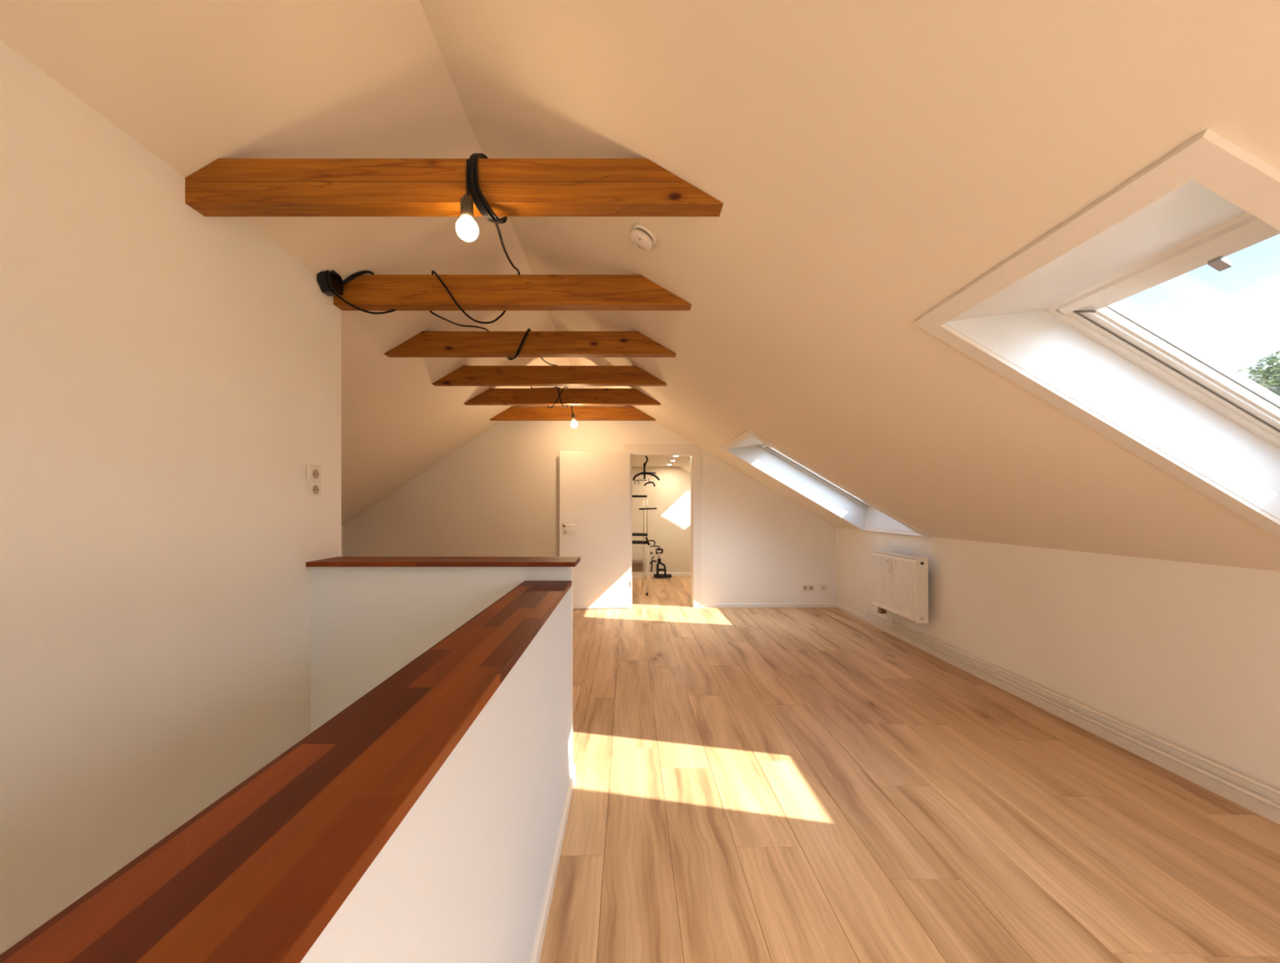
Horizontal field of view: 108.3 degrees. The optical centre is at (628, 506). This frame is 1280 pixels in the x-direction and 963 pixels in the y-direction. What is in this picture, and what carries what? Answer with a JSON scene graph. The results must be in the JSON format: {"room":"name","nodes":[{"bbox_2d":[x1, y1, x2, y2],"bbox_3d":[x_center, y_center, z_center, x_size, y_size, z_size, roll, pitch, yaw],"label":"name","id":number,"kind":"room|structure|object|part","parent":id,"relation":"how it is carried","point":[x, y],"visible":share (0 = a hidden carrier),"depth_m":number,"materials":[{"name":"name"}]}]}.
{"room":"attic room","nodes":[
{"label":"attic room","id":0,"kind":"room"},
{"bbox_2d":[0,40,341,955],"bbox_3d":[-2.690,1.638,-0.744,2.580,5.653,6.512,0,0,0],"label":"wall","id":1,"kind":"structure","parent":0,"point":[171,374],"depth_m":1.36,"materials":[{"name":"paint"}]},
{"bbox_2d":[306,464,320,496],"bbox_3d":[-1.426,-0.112,2.100,0.014,0.152,0.081,0,0,0],"label":"power socket","id":2,"kind":"object","parent":1,"relation":"attached to","point":[313,472],"visible":1,"depth_m":2.09,"materials":[{"name":"beige plastic"}]},
{"bbox_2d":[316,270,343,296],"bbox_3d":[-1.524,-1.151,2.384,0.061,0.124,0.151,0,0,0],"label":"junction box","id":3,"kind":"object","parent":1,"relation":"attached to","point":[330,282],"visible":0.97,"depth_m":2.34,"materials":[{"name":"black plastic"}]},
{"bbox_3d":[-1.503,-1.151,2.370,0.018,0.112,0.112,0,0,0],"label":"box lid","id":4,"kind":"part","parent":3,"relation":"part of","materials":[{"name":"black plastic"}]},
{"bbox_2d":[341,525,342,556],"bbox_3d":[-4.030,0.762,4.375,0.100,1.005,4.150,0,0,0],"label":"wall","id":5,"kind":"structure","parent":0,"point":[341,526],"depth_m":6.42,"materials":[{"name":"paint"}]},
{"bbox_2d":[300,590,568,962],"bbox_3d":[-0.348,2.406,-0.983,0.173,4.117,6.035,0,0,0],"label":"wall","id":6,"kind":"structure","parent":0,"point":[463,877],"depth_m":0.84,"materials":[{"name":"paint"}]},
{"bbox_2d":[0,581,572,962],"bbox_3d":[-0.353,0.337,-0.978,0.209,0.021,6.024,0,0,0],"label":"cap","id":7,"kind":"object","parent":6,"relation":"on","point":[258,875],"visible":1,"depth_m":0.46,"materials":[{"name":"red wood"}]},
{"bbox_2d":[528,763,575,962],"bbox_3d":[-0.255,1.234,-0.915,0.014,0.062,6.169,0,0,0],"label":"baseboard","id":8,"kind":"structure","parent":6,"relation":"attached to","point":[544,915],"depth_m":1.52,"materials":[{"name":"white wood"}]},
{"bbox_2d":[310,567,571,778],"bbox_3d":[-0.831,2.364,2.095,1.138,4.202,0.120,0,0,0],"label":"wall","id":9,"kind":"structure","parent":0,"point":[367,624],"depth_m":2.04,"materials":[{"name":"paint"}]},
{"bbox_2d":[306,556,580,567],"bbox_3d":[-0.816,0.252,2.115,1.167,0.021,0.220,0,0,0],"label":"cap","id":10,"kind":"object","parent":9,"relation":"on","point":[337,562],"visible":1,"depth_m":2.01,"materials":[{"name":"red wood"}]},
{"bbox_2d":[571,567,573,768],"bbox_3d":[-0.276,0.735,2.141,0.032,0.940,0.032,0,0,0],"label":"trim","id":11,"kind":"structure","parent":9,"relation":"attached to","point":[571,567],"depth_m":2.15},
{"bbox_2d":[342,386,573,556],"bbox_3d":[-2.340,-0.205,6.106,3.352,2.939,0.050,0,0,11],"label":"wall","id":12,"kind":"structure","parent":0,"point":[496,495],"depth_m":6.01,"materials":[{"name":"paint"}]},
{"bbox_2d":[0,0,1279,571],"bbox_3d":[-0.680,-0.705,1.250,6.600,1.952,10.500,0,0,0],"label":"ceiling","id":13,"kind":"structure","parent":0,"point":[868,162],"depth_m":1.56,"materials":[{"name":"paint"}]},
{"bbox_2d":[185,158,723,216],"bbox_3d":[-0.614,-1.147,1.666,1.896,0.159,0.078,0,0,0],"label":"beam","id":14,"kind":"structure","parent":13,"relation":"attached to","point":[224,187],"depth_m":1.63,"materials":[{"name":"brown wood"}]},
{"bbox_2d":[429,311,488,331],"label":"cable","id":15,"kind":"object","parent":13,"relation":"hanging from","point":[465,326],"depth_m":2.82,"materials":[{"name":"black rubber"}]},
{"bbox_2d":[455,153,519,275],"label":"pendant lamp","id":16,"kind":"object","parent":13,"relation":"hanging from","point":[467,228],"depth_m":1.61,"materials":[{"name":"black plastic"}]},
{"bbox_2d":[460,193,473,219],"bbox_3d":[-0.551,-1.021,1.577,0.044,0.083,0.044,0,0,0],"label":"socket","id":17,"kind":"object","parent":16,"relation":"attached to","point":[466,202],"depth_m":1.56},
{"bbox_3d":[-0.549,-0.948,1.575,0.074,0.081,0.074,0,0,0],"label":"bulb","id":18,"kind":"part","parent":16,"relation":"part of","materials":[{"name":"white glass"}]},
{"bbox_2d":[333,275,691,311],"bbox_3d":[-0.614,-1.147,2.483,1.896,0.159,0.078,0,0,0],"label":"beam","id":19,"kind":"structure","parent":13,"relation":"attached to","point":[366,292],"depth_m":2.44,"materials":[{"name":"brown wood"}]},
{"bbox_2d":[342,271,374,285],"label":"cable","id":20,"kind":"object","parent":19,"relation":"hanging from","point":[353,276],"depth_m":2.42,"materials":[{"name":"black rubber"}]},
{"bbox_2d":[431,270,505,324],"label":"cable","id":21,"kind":"object","parent":19,"relation":"hanging from","point":[433,272],"depth_m":2.43,"materials":[{"name":"black rubber"}]},
{"bbox_2d":[383,331,676,357],"bbox_3d":[-0.690,-1.147,3.273,2.048,0.159,0.078,0,0,0],"label":"beam","id":22,"kind":"structure","parent":13,"relation":"attached to","point":[424,344],"depth_m":3.23,"materials":[{"name":"brown wood"}]},
{"bbox_2d":[506,328,531,359],"label":"cable","id":23,"kind":"object","parent":22,"relation":"hanging from","point":[528,330],"depth_m":3.22,"materials":[{"name":"black rubber"}]},
{"bbox_2d":[431,365,666,386],"bbox_3d":[-0.690,-1.147,4.064,2.048,0.159,0.078,0,0,0],"label":"beam","id":24,"kind":"structure","parent":13,"relation":"attached to","point":[464,375],"depth_m":4.03,"materials":[{"name":"brown wood"}]},
{"bbox_2d":[541,357,557,365],"label":"cable","id":25,"kind":"object","parent":13,"relation":"hanging from","point":[541,357],"depth_m":3.74,"materials":[{"name":"black rubber"}]},
{"bbox_2d":[463,388,660,405],"bbox_3d":[-0.690,-1.147,4.839,2.048,0.159,0.078,0,0,0],"label":"beam","id":26,"kind":"structure","parent":13,"relation":"attached to","point":[491,397],"depth_m":4.80,"materials":[{"name":"brown wood"}]},
{"bbox_2d":[530,386,577,427],"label":"pendant lamp","id":27,"kind":"object","parent":26,"relation":"hanging from","point":[574,424],"depth_m":4.85,"materials":[{"name":"black rubber"}]},
{"bbox_2d":[571,413,575,420],"bbox_3d":[-0.603,-0.975,5.050,0.047,0.089,0.042,0,0,0],"label":"socket","id":28,"kind":"object","parent":27,"relation":"attached to","point":[573,418],"depth_m":5.03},
{"bbox_3d":[-0.595,-0.898,5.050,0.070,0.076,0.070,0,0,0],"label":"bulb","id":29,"kind":"part","parent":27,"relation":"part of","materials":[{"name":"white glass"}]},
{"bbox_2d":[489,406,655,421],"bbox_3d":[-0.690,-1.147,5.719,2.048,0.159,0.078,0,0,0],"label":"beam","id":30,"kind":"structure","parent":13,"relation":"attached to","point":[513,413],"depth_m":5.68,"materials":[{"name":"brown wood"}]},
{"bbox_2d":[630,223,656,250],"bbox_3d":[0.066,-1.208,2.078,0.118,0.091,0.124,0,0,0],"label":"smoke detector","id":31,"kind":"object","parent":13,"relation":"attached to","point":[642,236],"visible":1,"depth_m":2.04,"materials":[{"name":"white plastic"}]},
{"bbox_2d":[631,466,690,573],"bbox_3d":[0.550,0.258,8.490,2.900,2.015,0.100,0,0,0],"label":"wall","id":32,"kind":"structure","parent":0,"point":[668,525],"depth_m":8.44,"materials":[{"name":"paint"}]},
{"bbox_2d":[644,573,690,576],"bbox_3d":[0.565,1.235,8.433,2.830,0.060,0.014,0,0,0],"label":"baseboard","id":33,"kind":"structure","parent":32,"relation":"attached to","point":[645,574],"depth_m":8.43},
{"bbox_2d":[631,456,690,466],"bbox_3d":[0.010,-0.745,7.160,1.820,0.030,2.560,0,0,0],"label":"ceiling","id":34,"kind":"structure","parent":0,"point":[637,461],"depth_m":7.50,"materials":[{"name":"paint"}]},
{"bbox_2d":[641,456,656,479],"bbox_3d":[0.288,-0.563,6.627,0.220,0.344,0.056,0,0,-8],"label":"ceiling hook","id":35,"kind":"object","parent":34,"relation":"hanging from","point":[644,473],"visible":0.97,"depth_m":6.61,"materials":[{"name":"black metal"}]},
{"bbox_2d":[632,471,660,480],"bbox_3d":[0.252,-0.488,6.620,0.397,0.244,0.030,0,0,0],"label":"hanger","id":36,"kind":"object","parent":35,"relation":"hanging from","point":[639,473],"visible":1,"depth_m":6.61,"materials":[{"name":"black plastic"}]},
{"bbox_2d":[644,478,655,487],"bbox_3d":[0.307,-0.348,6.750,0.176,0.124,0.024,0,0,0],"label":"hanger","id":37,"kind":"object","parent":35,"relation":"hanging from","point":[652,482],"visible":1,"depth_m":6.74,"materials":[{"name":"black plastic"}]},
{"bbox_3d":[0.307,-0.325,6.750,0.176,0.078,0.024,0,0,0],"label":"shoulder arm","id":38,"kind":"part","parent":37,"relation":"part of","materials":[{"name":"plastic"}]},
{"bbox_2d":[678,457,690,473],"bbox_3d":[1.455,-0.417,7.160,1.090,0.651,2.560,0,0,0],"label":"ceiling","id":39,"kind":"structure","parent":0,"point":[686,465],"depth_m":7.88,"materials":[{"name":"paint"}]},
{"bbox_2d":[573,386,835,603],"bbox_3d":[0.955,-0.202,5.865,3.290,2.933,0.110,0,0,0],"label":"wall","id":40,"kind":"structure","parent":0,"point":[758,545],"depth_m":5.81,"materials":[{"name":"paint"}]},
{"bbox_2d":[559,444,701,608],"bbox_3d":[0.019,0.242,5.812,1.758,2.045,0.244,0,0,-7],"label":"door","id":41,"kind":"structure","parent":40,"relation":"in","point":[595,487],"depth_m":5.72,"materials":[{"name":"paint"}]},
{"bbox_3d":[-0.726,0.230,5.627,0.156,0.050,0.062,0,0,0],"label":"handle","id":42,"kind":"part","parent":41,"relation":"part of","materials":[{"name":"metal"}]},
{"bbox_3d":[0.421,0.242,5.804,0.967,2.045,0.012,0,0,0],"label":"casing","id":43,"kind":"part","parent":41,"relation":"part of","materials":[{"name":"white wood"}]},
{"bbox_2d":[701,603,835,607],"bbox_3d":[1.750,1.240,5.803,1.671,0.050,0.014,0,0,0],"label":"baseboard","id":44,"kind":"structure","parent":40,"relation":"attached to","point":[703,605],"depth_m":5.80,"materials":[{"name":"white wood"}]},
{"bbox_2d":[801,585,813,591],"bbox_3d":[2.250,1.020,5.803,0.152,0.072,0.014,0,0,0],"label":"power socket","id":45,"kind":"object","parent":40,"relation":"attached to","point":[804,588],"visible":1,"depth_m":5.80,"materials":[{"name":"beige plastic"}]},
{"bbox_2d":[820,584,826,591],"bbox_3d":[2.448,1.022,5.803,0.081,0.081,0.014,0,0,0],"label":"socket","id":46,"kind":"object","parent":40,"relation":"attached to","point":[823,587],"visible":1,"depth_m":5.80,"materials":[{"name":"beige plastic"}]},
{"bbox_2d":[539,576,1279,962],"bbox_3d":[-0.689,1.267,2.220,6.578,0.004,12.441,0,0,0],"label":"floor","id":47,"kind":"structure","parent":0,"point":[752,784],"depth_m":1.87,"materials":[{"name":"brown wood"}]},
{"bbox_2d":[631,560,644,578],"bbox_3d":[-0.138,1.123,8.225,0.825,0.285,0.350,0,0,0],"label":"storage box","id":48,"kind":"object","parent":47,"relation":"on","point":[637,566],"visible":0.28,"depth_m":8.07,"materials":[{"name":"brown cardboard"}]},
{"bbox_2d":[631,495,659,595],"bbox_3d":[0.051,0.551,6.835,0.650,1.429,0.665,0,0,-21],"label":"drying rack","id":49,"kind":"object","parent":47,"relation":"on","point":[636,542],"visible":0.73,"depth_m":6.65,"materials":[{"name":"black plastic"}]},
{"bbox_2d":[631,495,647,497],"bbox_3d":[0.021,-0.148,6.798,0.495,0.030,0.327,0,0,0],"label":"shelf","id":50,"kind":"object","parent":49,"relation":"attached to","point":[632,495],"depth_m":6.64,"materials":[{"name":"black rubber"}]},
{"bbox_2d":[631,533,648,536],"bbox_3d":[0.026,0.407,6.798,0.505,0.040,0.327,0,0,0],"label":"shelf","id":51,"kind":"object","parent":49,"relation":"attached to","point":[633,534],"depth_m":6.64,"materials":[{"name":"black metal"}]},
{"bbox_2d":[631,540,648,544],"bbox_3d":[0.035,0.522,6.798,0.524,0.040,0.327,0,0,0],"label":"shelf","id":52,"kind":"object","parent":49,"relation":"attached to","point":[637,542],"depth_m":6.64,"materials":[{"name":"black metal"}]},
{"bbox_3d":[0.230,0.915,7.235,0.016,0.701,0.052,0,0,-34],"label":"leg","id":53,"kind":"part","parent":49,"relation":"part of","materials":[{"name":"metal"}]},
{"bbox_3d":[0.269,0.917,6.580,0.036,0.626,0.027,0,0,0],"label":"leg","id":54,"kind":"part","parent":49,"relation":"part of","materials":[{"name":"white metal"}]},
{"bbox_2d":[649,548,671,577],"bbox_3d":[0.564,0.995,8.200,0.390,0.515,0.200,0,0,0],"label":"exercise bike","id":55,"kind":"object","parent":47,"relation":"on","point":[657,575],"visible":0.98,"depth_m":8.19,"materials":[{"name":"black metal"}]},
{"bbox_3d":[0.601,1.223,8.200,0.315,0.028,0.200,0,0,0],"label":"plate","id":56,"kind":"part","parent":55,"relation":"part of","materials":[{"name":"black metal"}]},
{"bbox_2d":[835,527,1279,804],"bbox_3d":[2.675,0.792,0.905,0.150,1.145,9.810,0,0,0],"label":"wall","id":57,"kind":"structure","parent":0,"point":[1185,655],"depth_m":2.44,"materials":[{"name":"paint"}]},
{"bbox_2d":[872,550,928,631],"bbox_3d":[2.504,0.810,4.271,0.192,0.757,0.711,0,0,0],"label":"radiator","id":58,"kind":"object","parent":57,"relation":"attached to","point":[900,580],"visible":1,"depth_m":4.16,"materials":[{"name":"metal"}]},
{"bbox_3d":[2.441,0.715,4.275,0.007,0.526,0.700,0,0,0],"label":"panel","id":59,"kind":"part","parent":58,"relation":"part of","materials":[{"name":"metal"}]},
{"bbox_2d":[872,550,925,559],"bbox_3d":[2.489,0.439,4.275,0.105,0.014,0.700,0,0,0],"label":"grille","id":60,"kind":"object","parent":58,"relation":"attached to","point":[882,553],"depth_m":4.24,"materials":[{"name":"metal"}]},
{"bbox_2d":[835,603,1279,825],"bbox_3d":[2.593,1.239,0.905,0.014,0.052,9.810,0,0,0],"label":"baseboard","id":61,"kind":"structure","parent":57,"relation":"attached to","point":[1246,802],"depth_m":2.47,"materials":[{"name":"white wood"}]},
{"bbox_2d":[865,615,1279,810],"bbox_3d":[2.582,1.187,0.520,0.058,0.027,9.020,0,0,0],"label":"pipe","id":62,"kind":"object","parent":57,"relation":"attached to","point":[1071,711],"visible":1,"depth_m":2.43,"materials":[{"name":"beige plastic"}]},
{"bbox_2d":[865,609,1279,795],"bbox_3d":[2.582,1.131,0.520,0.058,0.027,9.020,0,0,0],"label":"pipe","id":63,"kind":"object","parent":57,"relation":"attached to","point":[1076,703],"visible":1,"depth_m":2.43,"materials":[{"name":"beige plastic"}]},
{"bbox_3d":[1.205,-0.813,2.220,3.790,2.251,12.840,0,0,0],"label":"roof","id":64,"kind":"structure","parent":0,"visible":0},
{"bbox_2d":[720,429,931,538],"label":"window","id":65,"kind":"structure","parent":64,"relation":"attached to","point":[749,447],"depth_m":5.06,"materials":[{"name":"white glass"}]},
{"bbox_3d":[2.017,-0.376,4.548,1.246,0.842,1.095,0,0,0],"label":"frame","id":66,"kind":"part","parent":65,"relation":"part of","materials":[{"name":"white wood"}]},
{"bbox_3d":[2.024,-0.378,4.548,1.135,0.745,0.949,0,0,0],"label":"sash","id":67,"kind":"part","parent":65,"relation":"part of","materials":[{"name":"white wood"}]},
{"bbox_2d":[913,128,1279,537],"bbox_3d":[1.742,-0.334,1.230,1.462,1.032,0.829,0,0,0],"label":"window","id":68,"kind":"structure","parent":64,"relation":"attached to","point":[1049,319],"depth_m":1.52,"materials":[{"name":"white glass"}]},
{"bbox_3d":[1.925,-0.430,1.230,1.071,0.739,0.769,0,0,0],"label":"frame","id":69,"kind":"part","parent":68,"relation":"part of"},
{"bbox_3d":[1.932,-0.432,1.230,0.960,0.642,0.623,0,0,0],"label":"sash","id":70,"kind":"part","parent":68,"relation":"part of","materials":[{"name":"white wood"}]},
{"label":"outside","id":71,"kind":"structure","parent":0,"visible":0},
{"bbox_3d":[15.000,7.365,15.000,150.000,0.200,150.000,0,0,0],"label":"ground","id":72,"kind":"structure","parent":71,"visible":0},
{"bbox_2d":[1236,349,1279,396],"bbox_3d":[20.274,1.207,14.381,4.822,12.147,4.918,0,0,42],"label":"tree","id":73,"kind":"object","parent":72,"relation":"on","point":[1267,374],"visible":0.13,"depth_m":14.11,"materials":[{"name":"green plant"}]}
]}

